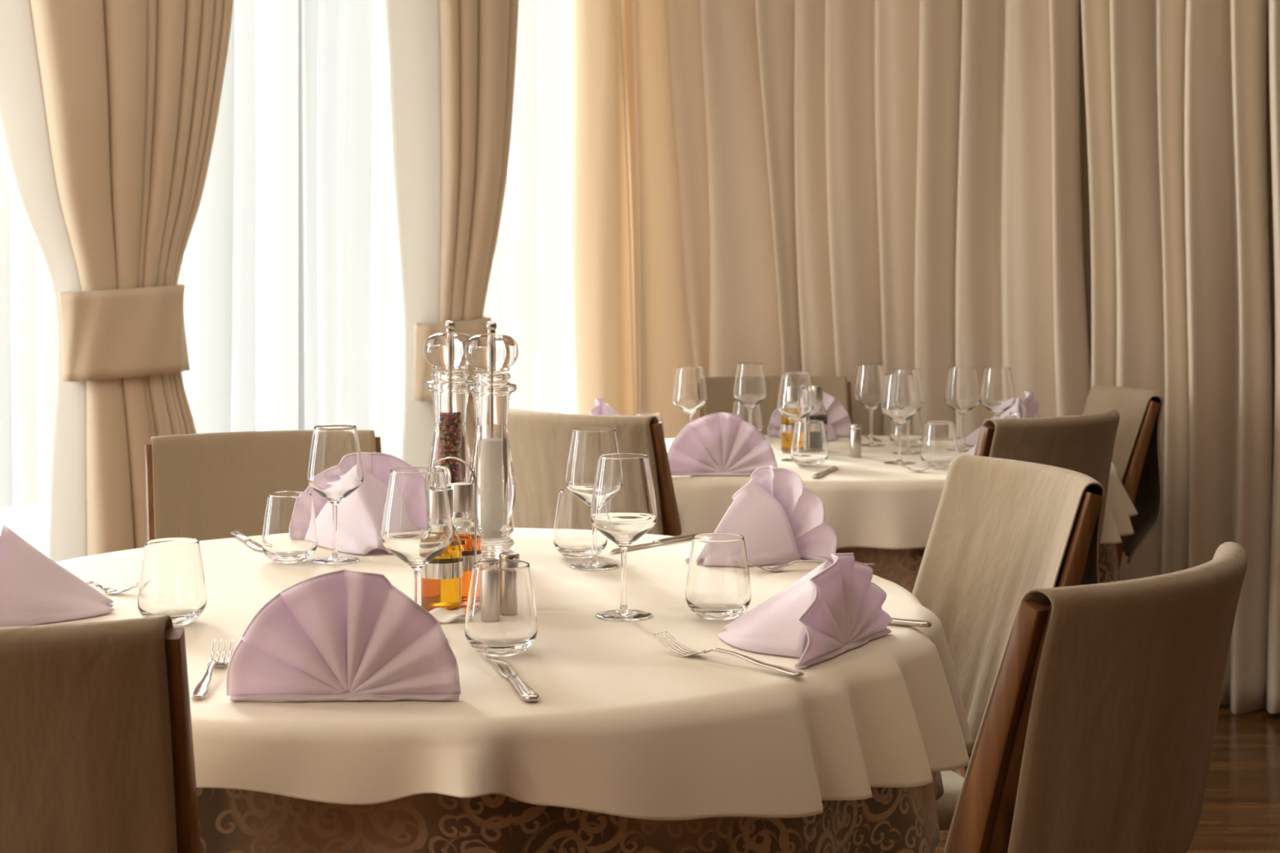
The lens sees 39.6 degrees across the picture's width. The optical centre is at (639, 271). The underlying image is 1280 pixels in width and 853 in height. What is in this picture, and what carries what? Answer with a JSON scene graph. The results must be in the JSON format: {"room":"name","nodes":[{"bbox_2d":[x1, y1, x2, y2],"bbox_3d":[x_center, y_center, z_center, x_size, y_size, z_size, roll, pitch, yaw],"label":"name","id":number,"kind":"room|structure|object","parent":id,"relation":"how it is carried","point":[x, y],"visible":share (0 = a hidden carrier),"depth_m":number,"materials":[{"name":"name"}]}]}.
{"room":"restaurant","nodes":[
{"label":"restaurant","id":0,"kind":"room"},
{"bbox_2d":[0,507,1279,852],"bbox_3d":[0.000,1.196,2.500,14.000,0.001,13.000,0,0,0],"label":"floor","id":1,"kind":"structure","parent":0,"point":[1240,813],"depth_m":4.20,"materials":[{"name":"brown wood"}]},
{"bbox_2d":[0,615,201,852],"bbox_3d":[-0.631,0.751,1.785,0.438,0.892,0.573,0,0,-2],"label":"dining chair","id":2,"kind":"object","parent":1,"relation":"on","point":[97,755],"visible":1,"depth_m":1.55,"materials":[{"name":"brown fabric"}]},
{"bbox_2d":[0,0,233,561],"bbox_3d":[-1.405,-0.234,4.678,0.735,2.832,0.223,0,0,-35],"label":"curtain","id":3,"kind":"object","parent":1,"relation":"on","point":[109,108],"visible":0.7,"depth_m":4.62,"materials":[{"name":"beige fabric"}]},
{"bbox_2d":[144,429,381,541],"bbox_3d":[-0.633,0.751,3.155,0.438,0.892,0.573,0,0,-20],"label":"dining chair","id":4,"kind":"object","parent":1,"relation":"on","point":[210,486],"visible":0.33,"depth_m":3.33,"materials":[{"name":"beige fabric"}]},
{"bbox_2d":[386,0,518,527],"bbox_3d":[-0.526,-0.233,5.255,0.487,2.830,0.184,0,0,-19],"label":"curtain","id":5,"kind":"object","parent":1,"relation":"on","point":[452,63],"visible":0.52,"depth_m":5.21,"materials":[{"name":"beige fabric"}]},
{"bbox_2d":[507,408,681,536],"bbox_3d":[-0.011,0.751,4.048,0.438,0.892,0.573,0,0,36],"label":"dining chair","id":6,"kind":"object","parent":1,"relation":"on","point":[540,442],"visible":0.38,"depth_m":3.84,"materials":[{"name":"beige fabric"}]},
{"bbox_2d":[570,0,962,438],"bbox_3d":[0.370,-0.226,5.376,1.232,2.837,0.242,0,0,16],"label":"curtain","id":7,"kind":"object","parent":1,"relation":"on","point":[773,184],"visible":0.51,"depth_m":5.39,"materials":[{"name":"beige fabric"}]},
{"bbox_2d":[699,376,852,435],"bbox_3d":[0.390,0.751,4.926,0.438,0.892,0.573,0,0,0],"label":"dining chair","id":8,"kind":"object","parent":1,"relation":"on","point":[720,389],"visible":0.13,"depth_m":5.14,"materials":[{"name":"beige fabric"}]},
{"bbox_2d":[911,454,1104,831],"bbox_3d":[0.392,0.751,2.708,0.573,0.892,0.438,0,0,-17],"label":"dining chair","id":9,"kind":"object","parent":1,"relation":"on","point":[1002,530],"visible":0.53,"depth_m":2.80,"materials":[{"name":"beige fabric"}]},
{"bbox_2d":[955,0,1091,437],"bbox_3d":[1.104,-0.226,5.062,0.436,2.837,0.122,0,0,23],"label":"curtain","id":10,"kind":"object","parent":1,"relation":"on","point":[1021,304],"visible":0.56,"depth_m":5.08,"materials":[{"name":"beige fabric"}]},
{"bbox_2d":[954,408,1119,777],"bbox_3d":[0.752,0.751,3.978,0.438,0.892,0.573,0,0,-38],"label":"dining chair","id":11,"kind":"object","parent":1,"relation":"on","point":[1084,444],"visible":0.3,"depth_m":3.73,"materials":[{"name":"beige fabric"}]},
{"bbox_2d":[943,541,1247,852],"bbox_3d":[0.371,0.751,2.008,0.573,0.892,0.438,0,0,44],"label":"dining chair","id":12,"kind":"object","parent":1,"relation":"on","point":[1096,733],"visible":1,"depth_m":1.75,"materials":[{"name":"beige fabric"}]},
{"bbox_2d":[1082,384,1163,581],"bbox_3d":[1.037,0.751,4.566,0.573,0.892,0.438,0,0,-5],"label":"dining chair","id":13,"kind":"object","parent":1,"relation":"on","point":[1136,455],"visible":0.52,"depth_m":4.54,"materials":[{"name":"beige fabric"}]},
{"bbox_2d":[1080,0,1274,714],"bbox_3d":[1.458,-0.226,4.880,0.537,2.837,0.162,0,0,24],"label":"curtain","id":14,"kind":"object","parent":1,"relation":"on","point":[1176,91],"visible":0.72,"depth_m":4.87,"materials":[{"name":"beige fabric"}]},
{"bbox_2d":[1266,0,1279,713],"bbox_3d":[2.074,-0.226,4.616,0.858,2.837,0.144,0,0,23],"label":"curtain","id":15,"kind":"object","parent":1,"relation":"on","point":[1273,694],"visible":1,"depth_m":4.73,"materials":[{"name":"beige fabric"}]},
{"bbox_3d":[-0.300,0.824,2.430,1.310,0.744,1.310,0,0,0],"label":"round table","id":16,"kind":"object","parent":1,"relation":"on","visible":0},
{"bbox_2d":[196,771,943,852],"bbox_3d":[-0.277,0.585,2.435,1.398,0.273,1.363,0,0,0],"label":"tablecloth","id":17,"kind":"object","parent":16,"relation":"on","point":[895,820],"visible":0.22,"depth_m":1.79,"materials":[{"name":"brown fabric"}]},
{"bbox_2d":[25,528,973,820],"bbox_3d":[-0.277,0.545,2.424,1.440,0.199,1.478,0,0,0],"label":"tablecloth","id":18,"kind":"object","parent":17,"relation":"on","point":[622,723],"visible":0.5,"depth_m":1.92,"materials":[{"name":"beige fabric"}]},
{"bbox_2d":[0,524,113,626],"bbox_3d":[-0.778,0.378,2.312,0.183,0.135,0.245,0,0,-18],"label":"napkin","id":19,"kind":"object","parent":18,"relation":"on","point":[35,589],"visible":1,"depth_m":2.27,"materials":[{"name":"purple fabric"}]},
{"bbox_2d":[84,581,138,594],"bbox_3d":[-0.780,0.434,2.475,0.210,0.019,0.025,0,0,21],"label":"fork","id":20,"kind":"object","parent":18,"relation":"on","point":[105,589],"visible":0.57,"depth_m":2.45,"materials":[{"name":"silver metal"}]},
{"bbox_2d":[137,537,206,626],"bbox_3d":[-0.592,0.393,2.250,0.085,0.104,0.085,0,0,0],"label":"tumbler","id":21,"kind":"object","parent":18,"relation":"on","point":[172,583],"visible":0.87,"depth_m":2.22,"materials":[{"name":"clear glass"}]},
{"bbox_2d":[189,639,233,699],"bbox_3d":[-0.470,0.434,1.948,0.025,0.019,0.210,0,0,-5],"label":"fork","id":22,"kind":"object","parent":18,"relation":"on","point":[201,689],"visible":0.99,"depth_m":1.93,"materials":[{"name":"silver metal"}]},
{"bbox_2d":[229,529,262,550],"bbox_3d":[-0.639,0.441,2.910,0.021,0.007,0.224,0,0,-25],"label":"table knife","id":23,"kind":"object","parent":18,"relation":"on","point":[237,534],"visible":0.91,"depth_m":2.92,"materials":[{"name":"silver metal"}]},
{"bbox_2d":[261,491,317,563],"bbox_3d":[-0.538,0.393,2.730,0.085,0.104,0.085,0,0,0],"label":"tumbler","id":24,"kind":"object","parent":18,"relation":"on","point":[289,531],"visible":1,"depth_m":2.70,"materials":[{"name":"clear glass"}]},
{"bbox_2d":[306,424,364,564],"bbox_3d":[-0.469,0.342,2.735,0.087,0.207,0.087,0,0,8],"label":"wine glass","id":25,"kind":"object","parent":18,"relation":"on","point":[335,470],"visible":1,"depth_m":2.71,"materials":[{"name":"clear glass"}]},
{"bbox_2d":[306,424,364,505],"bbox_3d":[-0.469,0.298,2.735,0.087,0.120,0.087,0,0,0],"label":"bowl","id":26,"kind":"object","parent":25,"relation":"on","point":[335,470],"depth_m":2.70,"materials":[{"name":"clear glass"}]},
{"bbox_2d":[226,568,461,702],"bbox_3d":[-0.310,0.378,1.922,0.245,0.135,0.183,0,0,-1],"label":"napkin","id":27,"kind":"object","parent":18,"relation":"on","point":[326,637],"visible":1,"depth_m":1.84,"materials":[{"name":"purple fabric"}]},
{"bbox_2d":[304,452,413,555],"bbox_3d":[-0.430,0.373,2.881,0.265,0.145,0.198,0,0,-14],"label":"napkin","id":28,"kind":"object","parent":18,"relation":"on","point":[360,514],"visible":0.55,"depth_m":2.88,"materials":[{"name":"purple fabric"}]},
{"bbox_2d":[380,466,453,640],"bbox_3d":[-0.268,0.342,2.137,0.087,0.207,0.087,0,0,-20],"label":"wine glass","id":29,"kind":"object","parent":18,"relation":"on","point":[416,526],"visible":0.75,"depth_m":2.11,"materials":[{"name":"clear glass"}]},
{"bbox_2d":[380,466,453,570],"bbox_3d":[-0.268,0.298,2.137,0.087,0.120,0.087,0,0,0],"label":"bowl","id":30,"kind":"object","parent":29,"relation":"on","point":[416,526],"depth_m":2.11,"materials":[{"name":"clear glass"}]},
{"bbox_2d":[428,607,465,623],"bbox_3d":[-0.252,0.438,2.262,0.063,0.016,0.031,0,0,-14],"label":"sachet","id":31,"kind":"object","parent":18,"relation":"on","point":[442,615],"visible":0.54,"depth_m":2.27,"materials":[{"name":"white paper"}]},
{"bbox_2d":[423,320,473,483],"bbox_3d":[-0.299,0.261,2.800,0.084,0.368,0.084,0,0,16],"label":"pepper mill","id":32,"kind":"object","parent":18,"relation":"on","point":[445,351],"visible":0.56,"depth_m":2.77,"materials":[{"name":"clear glass"}]},
{"bbox_2d":[420,457,482,613],"bbox_3d":[-0.248,0.344,2.341,0.070,0.201,0.129,0,0,18],"label":"rack","id":33,"kind":"object","parent":18,"relation":"on","point":[455,570],"visible":0.52,"depth_m":2.30,"materials":[{"name":"silver metal"}]},
{"bbox_2d":[421,465,462,611],"bbox_3d":[-0.258,0.347,2.310,0.053,0.189,0.053,0,0,0],"label":"oil bottle","id":34,"kind":"object","parent":33,"relation":"in","point":[446,594],"visible":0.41,"depth_m":2.29,"materials":[{"name":"clear glass"}]},
{"bbox_2d":[451,482,481,604],"bbox_3d":[-0.238,0.362,2.372,0.053,0.158,0.053,0,0,0],"label":"vinegar bottle","id":35,"kind":"object","parent":33,"relation":"in","point":[463,521],"visible":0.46,"depth_m":2.36,"materials":[{"name":"clear glass"}]},
{"bbox_2d":[478,558,498,561],"bbox_3d":[-0.192,0.406,2.262,0.027,0.079,0.027,0,0,0],"label":"shaker","id":36,"kind":"object","parent":18,"relation":"on","point":[482,559],"visible":0.16,"depth_m":2.26,"materials":[{"name":"silver metal"}]},
{"bbox_2d":[464,321,518,559],"bbox_3d":[-0.229,0.261,2.744,0.084,0.368,0.084,0,0,0],"label":"salt mill","id":37,"kind":"object","parent":18,"relation":"on","point":[491,354],"visible":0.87,"depth_m":2.72,"materials":[{"name":"clear glass"}]},
{"bbox_2d":[464,559,537,657],"bbox_3d":[-0.162,0.393,2.075,0.085,0.104,0.085,0,0,0],"label":"tumbler","id":38,"kind":"object","parent":18,"relation":"on","point":[501,616],"visible":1,"depth_m":2.04,"materials":[{"name":"clear glass"}]},
{"bbox_2d":[498,551,519,560],"bbox_3d":[-0.170,0.406,2.312,0.027,0.079,0.027,0,0,0],"label":"shaker","id":39,"kind":"object","parent":18,"relation":"on","point":[506,555],"visible":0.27,"depth_m":2.30,"materials":[{"name":"silver metal"}]},
{"bbox_2d":[484,654,539,702],"bbox_3d":[-0.141,0.441,1.940,0.021,0.007,0.224,0,0,-15],"label":"table knife","id":40,"kind":"object","parent":18,"relation":"on","point":[526,693],"visible":1,"depth_m":1.91,"materials":[{"name":"silver metal"}]},
{"bbox_2d":[553,488,607,559],"bbox_3d":[-0.093,0.393,2.775,0.085,0.104,0.085,0,0,0],"label":"tumbler","id":41,"kind":"object","parent":18,"relation":"on","point":[572,531],"visible":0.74,"depth_m":2.74,"materials":[{"name":"clear glass"}]},
{"bbox_2d":[565,427,619,570],"bbox_3d":[-0.069,0.342,2.685,0.087,0.207,0.087,0,0,20],"label":"wine glass","id":42,"kind":"object","parent":18,"relation":"on","point":[587,444],"visible":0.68,"depth_m":2.66,"materials":[{"name":"clear glass"}]},
{"bbox_2d":[565,427,619,507],"bbox_3d":[-0.069,0.298,2.685,0.087,0.120,0.087,0,0,0],"label":"bowl","id":43,"kind":"object","parent":42,"relation":"on","point":[587,444],"depth_m":2.65,"materials":[{"name":"clear glass"}]},
{"bbox_2d":[590,453,657,621],"bbox_3d":[-0.021,0.342,2.300,0.087,0.207,0.087,0,0,-20],"label":"wine glass","id":44,"kind":"object","parent":18,"relation":"on","point":[624,509],"visible":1,"depth_m":2.27,"materials":[{"name":"clear glass"}]},
{"bbox_2d":[590,453,657,549],"bbox_3d":[-0.021,0.298,2.300,0.087,0.120,0.087,0,0,0],"label":"bowl","id":45,"kind":"object","parent":44,"relation":"on","point":[624,509],"depth_m":2.27,"materials":[{"name":"clear glass"}]},
{"bbox_2d":[608,533,697,552],"bbox_3d":[0.021,0.441,2.889,0.021,0.007,0.224,0,0,41],"label":"table knife","id":46,"kind":"object","parent":18,"relation":"on","point":[686,536],"visible":0.89,"depth_m":2.91,"materials":[{"name":"silver metal"}]},
{"bbox_2d":[685,533,751,620],"bbox_3d":[0.101,0.393,2.290,0.085,0.104,0.085,0,0,0],"label":"tumbler","id":47,"kind":"object","parent":18,"relation":"on","point":[718,585],"visible":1,"depth_m":2.26,"materials":[{"name":"clear glass"}]},
{"bbox_2d":[653,631,804,676],"bbox_3d":[0.100,0.434,2.020,0.210,0.019,0.025,0,0,43],"label":"fork","id":48,"kind":"object","parent":18,"relation":"on","point":[685,651],"visible":1,"depth_m":2.02,"materials":[{"name":"silver metal"}]},
{"bbox_2d":[684,466,838,565],"bbox_3d":[0.156,0.376,2.751,0.188,0.139,0.253,0,0,-37],"label":"napkin","id":49,"kind":"object","parent":18,"relation":"on","point":[780,520],"visible":0.88,"depth_m":2.74,"materials":[{"name":"purple fabric"}]},
{"bbox_2d":[717,552,892,668],"bbox_3d":[0.175,0.389,2.128,0.179,0.113,0.240,0,0,32],"label":"napkin","id":50,"kind":"object","parent":18,"relation":"on","point":[837,605],"visible":1,"depth_m":2.09,"materials":[{"name":"purple fabric"}]},
{"bbox_2d":[747,560,875,571],"bbox_3d":[0.252,0.434,2.655,0.210,0.019,0.025,0,0,-15],"label":"fork","id":51,"kind":"object","parent":18,"relation":"on","point":[780,567],"visible":0.76,"depth_m":2.65,"materials":[{"name":"silver metal"}]},
{"bbox_2d":[888,617,932,627],"bbox_3d":[0.262,0.441,2.267,0.224,0.007,0.021,0,0,25],"label":"table knife","id":52,"kind":"object","parent":18,"relation":"on","point":[915,623],"visible":0.3,"depth_m":2.23,"materials":[{"name":"silver metal"}]},
{"bbox_3d":[0.460,0.824,4.325,1.290,0.744,1.038,0,0,0],"label":"round table","id":53,"kind":"object","parent":1,"relation":"on","visible":0},
{"bbox_2d":[835,543,1119,593],"bbox_3d":[0.484,0.585,4.329,1.379,0.273,1.081,0,0,0],"label":"tablecloth","id":54,"kind":"object","parent":53,"relation":"on","point":[901,567],"visible":0.11,"depth_m":3.80,"materials":[{"name":"brown fabric"}]},
{"bbox_2d":[664,435,1137,549],"bbox_3d":[0.468,0.527,4.322,1.501,0.163,1.192,0,0,0],"label":"tablecloth","id":55,"kind":"object","parent":54,"relation":"on","point":[868,502],"visible":0.29,"depth_m":3.82,"materials":[{"name":"beige fabric"}]},
{"bbox_2d":[590,397,620,415],"bbox_3d":[-0.041,0.385,4.552,0.165,0.121,0.221,0,0,12],"label":"napkin","id":56,"kind":"object","parent":55,"relation":"on","point":[601,408],"visible":0.12,"depth_m":4.53,"materials":[{"name":"purple fabric"}]},
{"bbox_2d":[633,412,664,435],"bbox_3d":[0.018,0.393,4.280,0.085,0.104,0.085,0,0,0],"label":"tumbler","id":57,"kind":"object","parent":55,"relation":"on","point":[658,415],"visible":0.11,"depth_m":4.27,"materials":[{"name":"clear glass"}]},
{"bbox_2d":[672,366,707,423],"bbox_3d":[0.124,0.342,4.420,0.087,0.207,0.087,0,0,-20],"label":"wine glass","id":58,"kind":"object","parent":55,"relation":"on","point":[690,393],"visible":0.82,"depth_m":4.39,"materials":[{"name":"clear glass"}]},
{"bbox_2d":[667,412,777,475],"bbox_3d":[0.175,0.377,3.953,0.250,0.137,0.187,0,0,0],"label":"napkin","id":59,"kind":"object","parent":55,"relation":"on","point":[714,444],"visible":0.91,"depth_m":3.87,"materials":[{"name":"purple fabric"}]},
{"bbox_2d":[732,399,762,432],"bbox_3d":[0.285,0.393,4.740,0.085,0.104,0.085,0,0,0],"label":"tumbler","id":60,"kind":"object","parent":55,"relation":"on","point":[740,409],"visible":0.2,"depth_m":4.71,"materials":[{"name":"clear glass"}]},
{"bbox_2d":[733,362,766,424],"bbox_3d":[0.286,0.342,4.620,0.087,0.207,0.087,0,0,-42],"label":"wine glass","id":61,"kind":"object","parent":55,"relation":"on","point":[749,386],"visible":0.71,"depth_m":4.59,"materials":[{"name":"clear glass"}]},
{"bbox_2d":[777,372,813,462],"bbox_3d":[0.367,0.342,4.190,0.087,0.207,0.087,0,0,-20],"label":"wine glass","id":62,"kind":"object","parent":55,"relation":"on","point":[795,397],"visible":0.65,"depth_m":4.16,"materials":[{"name":"clear glass"}]},
{"bbox_2d":[777,372,813,423],"bbox_3d":[0.367,0.298,4.190,0.087,0.120,0.087,0,0,0],"label":"bowl","id":63,"kind":"object","parent":62,"relation":"on","point":[795,397],"depth_m":4.16,"materials":[{"name":"clear glass"}]},
{"bbox_2d":[778,413,829,453],"bbox_3d":[0.405,0.362,4.385,0.129,0.166,0.070,0,0,-14],"label":"rack","id":64,"kind":"object","parent":55,"relation":"on","point":[788,428],"visible":0.22,"depth_m":4.35,"materials":[{"name":"silver metal"}]},
{"bbox_2d":[781,413,802,451],"bbox_3d":[0.373,0.362,4.377,0.053,0.158,0.053,0,0,0],"label":"oil bottle","id":65,"kind":"object","parent":64,"relation":"in","point":[786,437],"visible":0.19,"depth_m":4.36,"materials":[{"name":"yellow glass"}]},
{"bbox_2d":[805,386,827,444],"bbox_3d":[0.437,0.362,4.393,0.053,0.158,0.053,0,0,0],"label":"vinegar bottle","id":66,"kind":"object","parent":64,"relation":"in","point":[819,413],"visible":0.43,"depth_m":4.38,"materials":[{"name":"clear glass"}]},
{"bbox_2d":[791,419,827,467],"bbox_3d":[0.387,0.393,4.060,0.085,0.104,0.085,0,0,0],"label":"tumbler","id":67,"kind":"object","parent":55,"relation":"on","point":[809,447],"visible":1,"depth_m":4.03,"materials":[{"name":"clear glass"}]},
{"bbox_2d":[767,391,851,440],"bbox_3d":[0.460,0.381,4.722,0.233,0.128,0.174,0,0,0],"label":"napkin","id":68,"kind":"object","parent":55,"relation":"on","point":[839,422],"visible":0.24,"depth_m":4.79,"materials":[{"name":"purple fabric"}]},
{"bbox_2d":[811,466,839,478],"bbox_3d":[0.411,0.441,3.925,0.021,0.007,0.224,0,0,19],"label":"table knife","id":69,"kind":"object","parent":55,"relation":"on","point":[819,474],"visible":1,"depth_m":3.88,"materials":[{"name":"silver metal"}]},
{"bbox_2d":[849,424,861,457],"bbox_3d":[0.517,0.406,4.262,0.027,0.079,0.027,0,0,0],"label":"shaker","id":70,"kind":"object","parent":55,"relation":"on","point":[855,429],"visible":1,"depth_m":4.25,"materials":[{"name":"silver metal"}]},
{"bbox_2d":[853,364,885,446],"bbox_3d":[0.592,0.342,4.550,0.087,0.207,0.087,0,0,-42],"label":"wine glass","id":71,"kind":"object","parent":55,"relation":"on","point":[870,378],"visible":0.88,"depth_m":4.52,"materials":[{"name":"clear glass"}]},
{"bbox_2d":[853,364,885,412],"bbox_3d":[0.592,0.298,4.550,0.087,0.120,0.087,0,0,0],"label":"bowl","id":72,"kind":"object","parent":71,"relation":"on","point":[870,378],"depth_m":4.52,"materials":[{"name":"clear glass"}]},
{"bbox_2d":[861,431,880,441],"bbox_3d":[0.616,0.441,4.750,0.021,0.007,0.224,0,0,-3],"label":"table knife","id":73,"kind":"object","parent":55,"relation":"on","point":[864,433],"visible":0.8,"depth_m":4.77,"materials":[{"name":"silver metal"}]},
{"bbox_2d":[880,373,918,464],"bbox_3d":[0.603,0.342,4.130,0.087,0.207,0.087,0,0,42],"label":"wine glass","id":74,"kind":"object","parent":55,"relation":"on","point":[899,403],"visible":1,"depth_m":4.10,"materials":[{"name":"clear glass"}]},
{"bbox_2d":[880,373,918,426],"bbox_3d":[0.603,0.298,4.130,0.087,0.120,0.087,0,0,0],"label":"bowl","id":75,"kind":"object","parent":74,"relation":"on","point":[899,403],"depth_m":4.10,"materials":[{"name":"clear glass"}]},
{"bbox_2d":[889,409,923,447],"bbox_3d":[0.677,0.393,4.520,0.085,0.104,0.085,0,0,0],"label":"tumbler","id":76,"kind":"object","parent":55,"relation":"on","point":[916,433],"visible":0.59,"depth_m":4.49,"materials":[{"name":"clear glass"}]},
{"bbox_2d":[893,368,925,454],"bbox_3d":[0.655,0.342,4.350,0.087,0.207,0.087,0,0,8],"label":"wine glass","id":77,"kind":"object","parent":55,"relation":"on","point":[917,372],"visible":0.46,"depth_m":4.33,"materials":[{"name":"clear glass"}]},
{"bbox_2d":[893,368,925,410],"bbox_3d":[0.655,0.298,4.350,0.087,0.120,0.087,0,0,0],"label":"bowl","id":78,"kind":"object","parent":77,"relation":"on","point":[917,372],"depth_m":4.32,"materials":[{"name":"clear glass"}]},
{"bbox_2d":[897,462,949,471],"bbox_3d":[0.672,0.434,3.925,0.210,0.019,0.025,0,0,21],"label":"fork","id":79,"kind":"object","parent":55,"relation":"on","point":[899,463],"visible":0.69,"depth_m":3.94,"materials":[{"name":"silver metal"}]},
{"bbox_2d":[920,421,958,468],"bbox_3d":[0.680,0.393,4.035,0.085,0.104,0.085,0,0,0],"label":"tumbler","id":80,"kind":"object","parent":55,"relation":"on","point":[939,447],"visible":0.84,"depth_m":4.00,"materials":[{"name":"clear glass"}]},
{"bbox_2d":[944,366,979,452],"bbox_3d":[0.801,0.342,4.420,0.087,0.207,0.087,0,0,-20],"label":"wine glass","id":81,"kind":"object","parent":55,"relation":"on","point":[962,394],"visible":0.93,"depth_m":4.39,"materials":[{"name":"clear glass"}]},
{"bbox_2d":[944,366,979,416],"bbox_3d":[0.801,0.298,4.420,0.087,0.120,0.087,0,0,0],"label":"bowl","id":82,"kind":"object","parent":81,"relation":"on","point":[962,394],"depth_m":4.39,"materials":[{"name":"clear glass"}]},
{"bbox_2d":[964,415,1017,455],"bbox_3d":[0.786,0.385,4.048,0.221,0.121,0.165,0,0,-38],"label":"napkin","id":83,"kind":"object","parent":55,"relation":"on","point":[971,451],"visible":0.02,"depth_m":4.04,"materials":[{"name":"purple fabric"}]},
{"bbox_2d":[979,367,1015,418],"bbox_3d":[0.885,0.342,4.400,0.087,0.207,0.087,0,0,-8],"label":"wine glass","id":84,"kind":"object","parent":55,"relation":"on","point":[997,395],"visible":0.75,"depth_m":4.37,"materials":[{"name":"clear glass"}]},
{"bbox_2d":[963,391,1041,446],"bbox_3d":[0.918,0.375,4.545,0.192,0.141,0.258,0,0,24],"label":"napkin","id":85,"kind":"object","parent":55,"relation":"on","point":[1028,403],"visible":0.16,"depth_m":4.54,"materials":[{"name":"purple fabric"}]},
{"bbox_2d":[1008,411,1038,417],"bbox_3d":[0.930,0.393,4.310,0.085,0.104,0.085,0,0,0],"label":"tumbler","id":86,"kind":"object","parent":55,"relation":"on","point":[1018,414],"visible":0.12,"depth_m":4.28,"materials":[{"name":"clear glass"}]},
{"bbox_2d":[1080,11,1275,391],"bbox_3d":[1.857,-0.254,5.083,4.120,2.900,0.200,0,0,24],"label":"wall","id":87,"kind":"structure","parent":0,"point":[1084,140],"depth_m":5.22,"materials":[{"name":"beige paint"}]},
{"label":"wall window","id":88,"kind":"structure","parent":0,"visible":0},
{"bbox_2d":[256,0,284,431],"bbox_3d":[-1.539,-0.224,5.012,1.100,2.600,0.100,0,0,-35],"label":"window","id":89,"kind":"structure","parent":88,"relation":"attached to","point":[269,13],"depth_m":5.28,"materials":[{"name":"white glass"}]},
{"bbox_2d":[284,0,576,430],"bbox_3d":[-0.642,-0.224,5.631,1.080,2.600,0.100,0,0,-35],"label":"window","id":90,"kind":"structure","parent":88,"relation":"attached to","point":[291,6],"depth_m":5.30,"materials":[{"name":"white paint"}]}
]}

